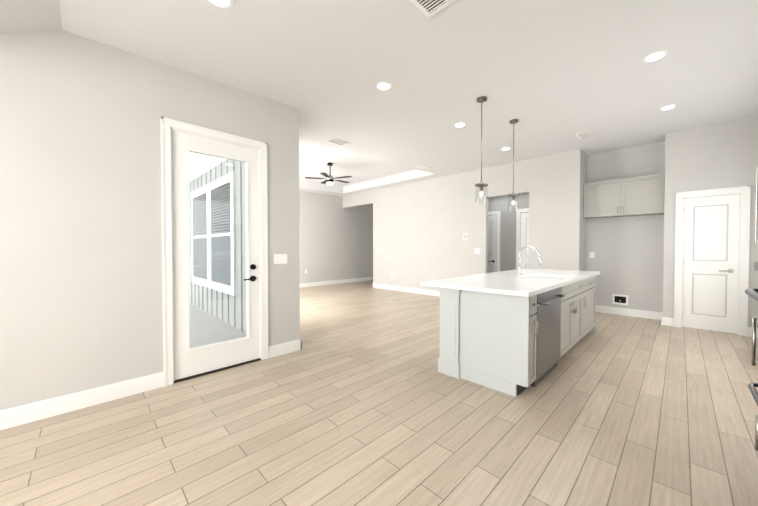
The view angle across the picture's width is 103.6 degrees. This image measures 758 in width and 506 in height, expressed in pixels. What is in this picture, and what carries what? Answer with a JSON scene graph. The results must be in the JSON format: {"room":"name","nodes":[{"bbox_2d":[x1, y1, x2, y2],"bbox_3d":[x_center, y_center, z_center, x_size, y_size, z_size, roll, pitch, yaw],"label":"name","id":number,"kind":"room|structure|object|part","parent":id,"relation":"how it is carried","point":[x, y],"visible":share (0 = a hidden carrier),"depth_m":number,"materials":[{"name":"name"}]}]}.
{"room":"kitchen","nodes":[
{"label":"kitchen","id":0,"kind":"room"},
{"bbox_2d":[0,30,299,409],"bbox_3d":[-2.625,-0.443,2.184,4.460,3.350,0.150,-1,1,-45],"label":"wall","id":1,"kind":"structure","parent":0,"point":[81,297],"depth_m":2.41,"materials":[{"name":"paint"}]},
{"bbox_2d":[0,371,163,429],"bbox_3d":[-3.063,1.174,1.660,3.064,0.135,0.016,-1,1,-45],"label":"baseboard","id":2,"kind":"structure","parent":1,"relation":"attached to","point":[29,412],"depth_m":2.34,"materials":[{"name":"white wood"}]},
{"bbox_2d":[161,116,267,386],"bbox_3d":[-1.675,-0.010,3.114,0.981,2.454,0.174,-1,1,-45],"label":"door frame","id":3,"kind":"structure","parent":1,"relation":"attached to","point":[168,125],"depth_m":2.79,"materials":[{"name":"white wood"}]},
{"bbox_2d":[172,130,259,379],"bbox_3d":[-1.643,0.023,3.075,0.823,2.350,0.104,-1,1,-45],"label":"patio door","id":4,"kind":"structure","parent":1,"relation":"in","point":[188,361],"depth_m":3.02,"materials":[{"name":"white wood"}]},
{"bbox_2d":[274,254,286,263],"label":"light switch","id":5,"kind":"object","parent":1,"relation":"attached to","point":[278,258],"depth_m":3.52,"materials":[{"name":"white plastic"}]},
{"bbox_2d":[268,339,299,358],"bbox_3d":[-1.136,1.142,3.565,0.395,0.135,0.016,-1,1,-45],"label":"baseboard","id":6,"kind":"structure","parent":1,"relation":"attached to","point":[291,346],"depth_m":3.55,"materials":[{"name":"white wood"}]},
{"bbox_2d":[299,191,372,282],"bbox_3d":[-2.388,-0.567,9.800,6.590,3.350,0.150,-1,1,-45],"label":"wall","id":7,"kind":"structure","parent":0,"point":[335,240],"depth_m":10.47,"materials":[{"name":"paint"}]},
{"bbox_2d":[300,277,372,287],"bbox_3d":[-2.361,1.042,9.728,6.490,0.135,0.030,-1,1,-45],"label":"baseboard","id":8,"kind":"structure","parent":7,"relation":"attached to","point":[310,284],"depth_m":10.48,"materials":[{"name":"white wood"}]},
{"bbox_2d":[0,280,757,505],"bbox_3d":[-0.585,1.220,4.798,11.400,0.060,9.940,-1,1,-45],"label":"floor","id":9,"kind":"structure","parent":0,"point":[358,399],"depth_m":2.08,"materials":[{"name":"brown wood"}]},
{"bbox_2d":[433,274,598,396],"bbox_3d":[1.947,0.767,3.746,2.894,0.880,0.930,-1,1,-45],"label":"kitchen island","id":10,"kind":"object","parent":9,"relation":"on","point":[516,332],"depth_m":2.80,"materials":[{"name":"grey painted wood"}]},
{"bbox_2d":[421,270,599,297],"bbox_3d":[1.856,0.307,3.765,2.960,0.040,1.060,-1,1,-45],"label":"island countertop","id":11,"kind":"structure","parent":10,"relation":"on","point":[519,283],"depth_m":3.11,"materials":[{"name":"white stone"}]},
{"bbox_2d":[517,246,541,274],"bbox_3d":[1.914,0.099,3.790,0.101,0.374,0.292,-1,1,-45],"label":"faucet","id":12,"kind":"object","parent":11,"relation":"on","point":[539,259],"depth_m":3.82,"materials":[{"name":"silver metal"}]},
{"bbox_2d":[745,168,757,450],"bbox_3d":[2.018,0.024,1.151,0.800,2.450,0.714,-1,1,-45],"label":"tall cabinet","id":13,"kind":"object","parent":9,"relation":"on","point":[752,293],"visible":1,"depth_m":1.58,"materials":[{"name":"grey"}]},
{"bbox_2d":[0,0,757,195],"bbox_3d":[-0.620,-1.741,4.715,11.500,0.808,10.140,-1,1,-45],"label":"ceiling","id":14,"kind":"structure","parent":0,"point":[553,76],"depth_m":2.85,"materials":[{"name":"white paint"}]},
{"bbox_2d":[208,0,232,8],"bbox_3d":[-1.074,-1.711,2.002,0.169,0.010,0.169,1,1,36],"label":"recessed light","id":15,"kind":"object","parent":14,"relation":"in","point":[225,4],"depth_m":2.04,"materials":[{"name":"white plastic"}]},
{"bbox_2d":[305,162,351,184],"bbox_3d":[-1.132,-1.860,7.055,1.078,0.520,1.120,-1,1,-45],"label":"ceiling fan","id":16,"kind":"object","parent":14,"relation":"hanging from","point":[330,179],"visible":1,"depth_m":6.98,"materials":[{"name":"brown metal"}]},
{"bbox_2d":[326,138,349,146],"bbox_3d":[-0.683,-1.826,4.919,0.360,0.010,0.200,-1,1,-45],"label":"ceiling vent","id":17,"kind":"object","parent":14,"relation":"in","point":[334,141],"depth_m":4.92,"materials":[{"name":"white metal"}]},
{"bbox_2d":[376,82,391,90],"bbox_3d":[0.050,-1.779,3.183,0.169,0.010,0.169,0,1,21],"label":"recessed light","id":18,"kind":"object","parent":14,"relation":"in","point":[385,86],"depth_m":3.18,"materials":[{"name":"white"}]},
{"bbox_2d":[417,165,430,169],"bbox_3d":[1.010,-1.930,6.733,0.300,0.010,0.200,-1,1,-45],"label":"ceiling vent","id":19,"kind":"object","parent":14,"relation":"in","point":[423,167],"depth_m":6.72,"materials":[{"name":"white"}]},
{"bbox_2d":[410,0,454,17],"bbox_3d":[0.368,-1.738,1.959,0.350,0.010,0.350,-1,1,-45],"label":"ceiling vent","id":20,"kind":"object","parent":14,"relation":"in","point":[428,8],"depth_m":2.09,"materials":[{"name":"white metal"}]},
{"bbox_2d":[454,122,465,127],"bbox_3d":[1.166,-1.844,4.300,0.169,0.010,0.169,1,1,36],"label":"recessed light","id":21,"kind":"object","parent":14,"relation":"in","point":[461,124],"depth_m":4.29,"materials":[{"name":"white"}]},
{"bbox_2d":[475,96,487,204],"bbox_3d":[1.211,-1.199,3.526,0.150,1.239,0.150,-1,1,-45],"label":"pendant light","id":22,"kind":"object","parent":14,"relation":"hanging from","point":[481,100],"visible":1,"depth_m":3.52,"materials":[{"name":"silver metal"}]},
{"bbox_3d":[1.211,-0.686,3.534,0.142,0.213,0.142,-1,1,-45],"label":"lamp shade","id":23,"kind":"part","parent":22,"relation":"part of","materials":[{"name":"clear glass"}]},
{"bbox_2d":[508,119,518,210],"bbox_3d":[1.894,-1.225,4.200,0.150,1.268,0.150,-1,1,-45],"label":"pendant light","id":24,"kind":"object","parent":14,"relation":"hanging from","point":[513,195],"visible":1,"depth_m":4.19,"materials":[{"name":"clear glass"}]},
{"bbox_3d":[1.894,-0.697,4.209,0.142,0.213,0.142,-1,1,-45],"label":"lamp shade","id":25,"kind":"part","parent":24,"relation":"part of","materials":[{"name":"clear glass"}]},
{"bbox_2d":[575,131,594,139],"bbox_3d":[3.347,-1.909,4.853,0.360,0.010,0.200,-1,1,-45],"label":"ceiling vent","id":26,"kind":"object","parent":14,"relation":"in","point":[585,135],"depth_m":4.84,"materials":[{"name":"white metal"}]},
{"bbox_2d":[643,50,667,61],"bbox_3d":[2.551,-1.816,2.758,0.169,0.010,0.169,1,1,36],"label":"recessed light","id":27,"kind":"object","parent":14,"relation":"in","point":[655,56],"depth_m":2.75,"materials":[{"name":"white"}]},
{"bbox_2d":[659,104,676,110],"bbox_3d":[3.738,-1.883,3.861,0.169,0.010,0.169,1,1,39],"label":"recessed light","id":28,"kind":"object","parent":14,"relation":"in","point":[671,106],"depth_m":3.85,"materials":[{"name":"white"}]},
{"bbox_2d":[343,149,586,290],"bbox_3d":[1.490,-0.545,8.446,0.720,3.350,7.230,-1,1,-45],"label":"wall","id":29,"kind":"structure","parent":0,"point":[421,228],"depth_m":7.29,"materials":[{"name":"paint"}]},
{"bbox_2d":[372,283,439,295],"bbox_3d":[1.135,1.065,8.308,0.016,0.135,3.816,-1,1,-45],"label":"baseboard","id":30,"kind":"structure","parent":29,"relation":"attached to","point":[398,288],"depth_m":8.61,"materials":[{"name":"white wood"}]},
{"bbox_2d":[488,193,528,270],"bbox_3d":[3.164,-0.529,7.451,0.100,3.350,2.700,-1,1,-45],"label":"wall","id":31,"kind":"structure","parent":0,"point":[507,238],"depth_m":7.36,"materials":[{"name":"grey paint"}]},
{"bbox_2d":[488,215,496,272],"bbox_3d":[2.668,0.083,7.836,0.072,2.090,0.810,-1,1,-45],"label":"hall door","id":32,"kind":"structure","parent":31,"relation":"in","point":[492,229],"depth_m":7.63,"materials":[{"name":"white wood"}]},
{"bbox_2d":[488,211,500,271],"bbox_3d":[2.687,0.036,7.854,0.024,2.207,1.004,-1,1,-45],"label":"door frame","id":33,"kind":"structure","parent":31,"relation":"attached to","point":[498,213],"depth_m":7.52,"materials":[{"name":"white wood"}]},
{"bbox_2d":[516,208,528,268],"bbox_3d":[3.671,0.053,6.858,0.024,2.207,1.004,-1,1,-45],"label":"door frame","id":34,"kind":"structure","parent":31,"relation":"attached to","point":[518,233],"depth_m":7.17,"materials":[{"name":"white wood"}]},
{"bbox_2d":[520,213,528,268],"bbox_3d":[3.653,0.100,6.841,0.072,2.090,0.810,-1,1,-45],"label":"hall door","id":35,"kind":"structure","parent":31,"relation":"in","point":[524,241],"depth_m":7.07,"materials":[{"name":"white wood"}]},
{"bbox_2d":[586,116,757,327],"bbox_3d":[4.936,-0.490,5.062,0.580,3.350,2.430,-1,1,-45],"label":"wall","id":36,"kind":"structure","parent":0,"point":[633,258],"depth_m":5.26,"materials":[{"name":"paint"}]},
{"bbox_2d":[612,294,628,304],"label":"outlet","id":37,"kind":"object","parent":36,"relation":"attached to","point":[616,298],"depth_m":5.67,"materials":[{"name":"white"}]},
{"bbox_2d":[583,173,664,218],"bbox_3d":[4.476,-1.012,5.498,0.363,0.660,1.144,-1,1,-45],"label":"upper cabinet","id":38,"kind":"object","parent":36,"relation":"attached to","point":[636,196],"visible":0.96,"depth_m":5.36,"materials":[{"name":"grey wood"}]},
{"bbox_2d":[596,305,663,320],"bbox_3d":[4.601,1.108,5.657,0.016,0.135,1.150,-1,1,-45],"label":"baseboard","id":39,"kind":"structure","parent":36,"relation":"attached to","point":[603,309],"depth_m":5.55,"materials":[{"name":"white wood"}]},
{"bbox_2d":[682,194,739,333],"bbox_3d":[5.041,0.162,4.558,0.094,2.040,0.570,-1,1,-45],"label":"pantry door","id":40,"kind":"structure","parent":36,"relation":"in","point":[710,261],"depth_m":4.55,"materials":[{"name":"white wood"}]},
{"bbox_2d":[674,186,750,335],"bbox_3d":[5.077,0.115,4.585,0.144,2.157,0.754,-1,1,-45],"label":"door frame","id":41,"kind":"structure","parent":36,"relation":"attached to","point":[744,192],"depth_m":4.36,"materials":[{"name":"white wood"}]},
{"bbox_2d":[748,327,757,337],"bbox_3d":[5.399,1.132,4.196,0.016,0.135,0.270,-1,1,-45],"label":"baseboard","id":42,"kind":"structure","parent":36,"relation":"attached to","point":[749,328],"depth_m":4.27,"materials":[{"name":"white wood"}]},
{"label":"outside","id":43,"kind":"structure","parent":0,"visible":0},
{"bbox_2d":[188,152,246,347],"bbox_3d":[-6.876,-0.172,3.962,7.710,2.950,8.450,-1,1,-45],"label":"door glass","id":44,"kind":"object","parent":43,"point":[196,296],"depth_m":5.22,"materials":[{"name":"clear glass"}]}
]}

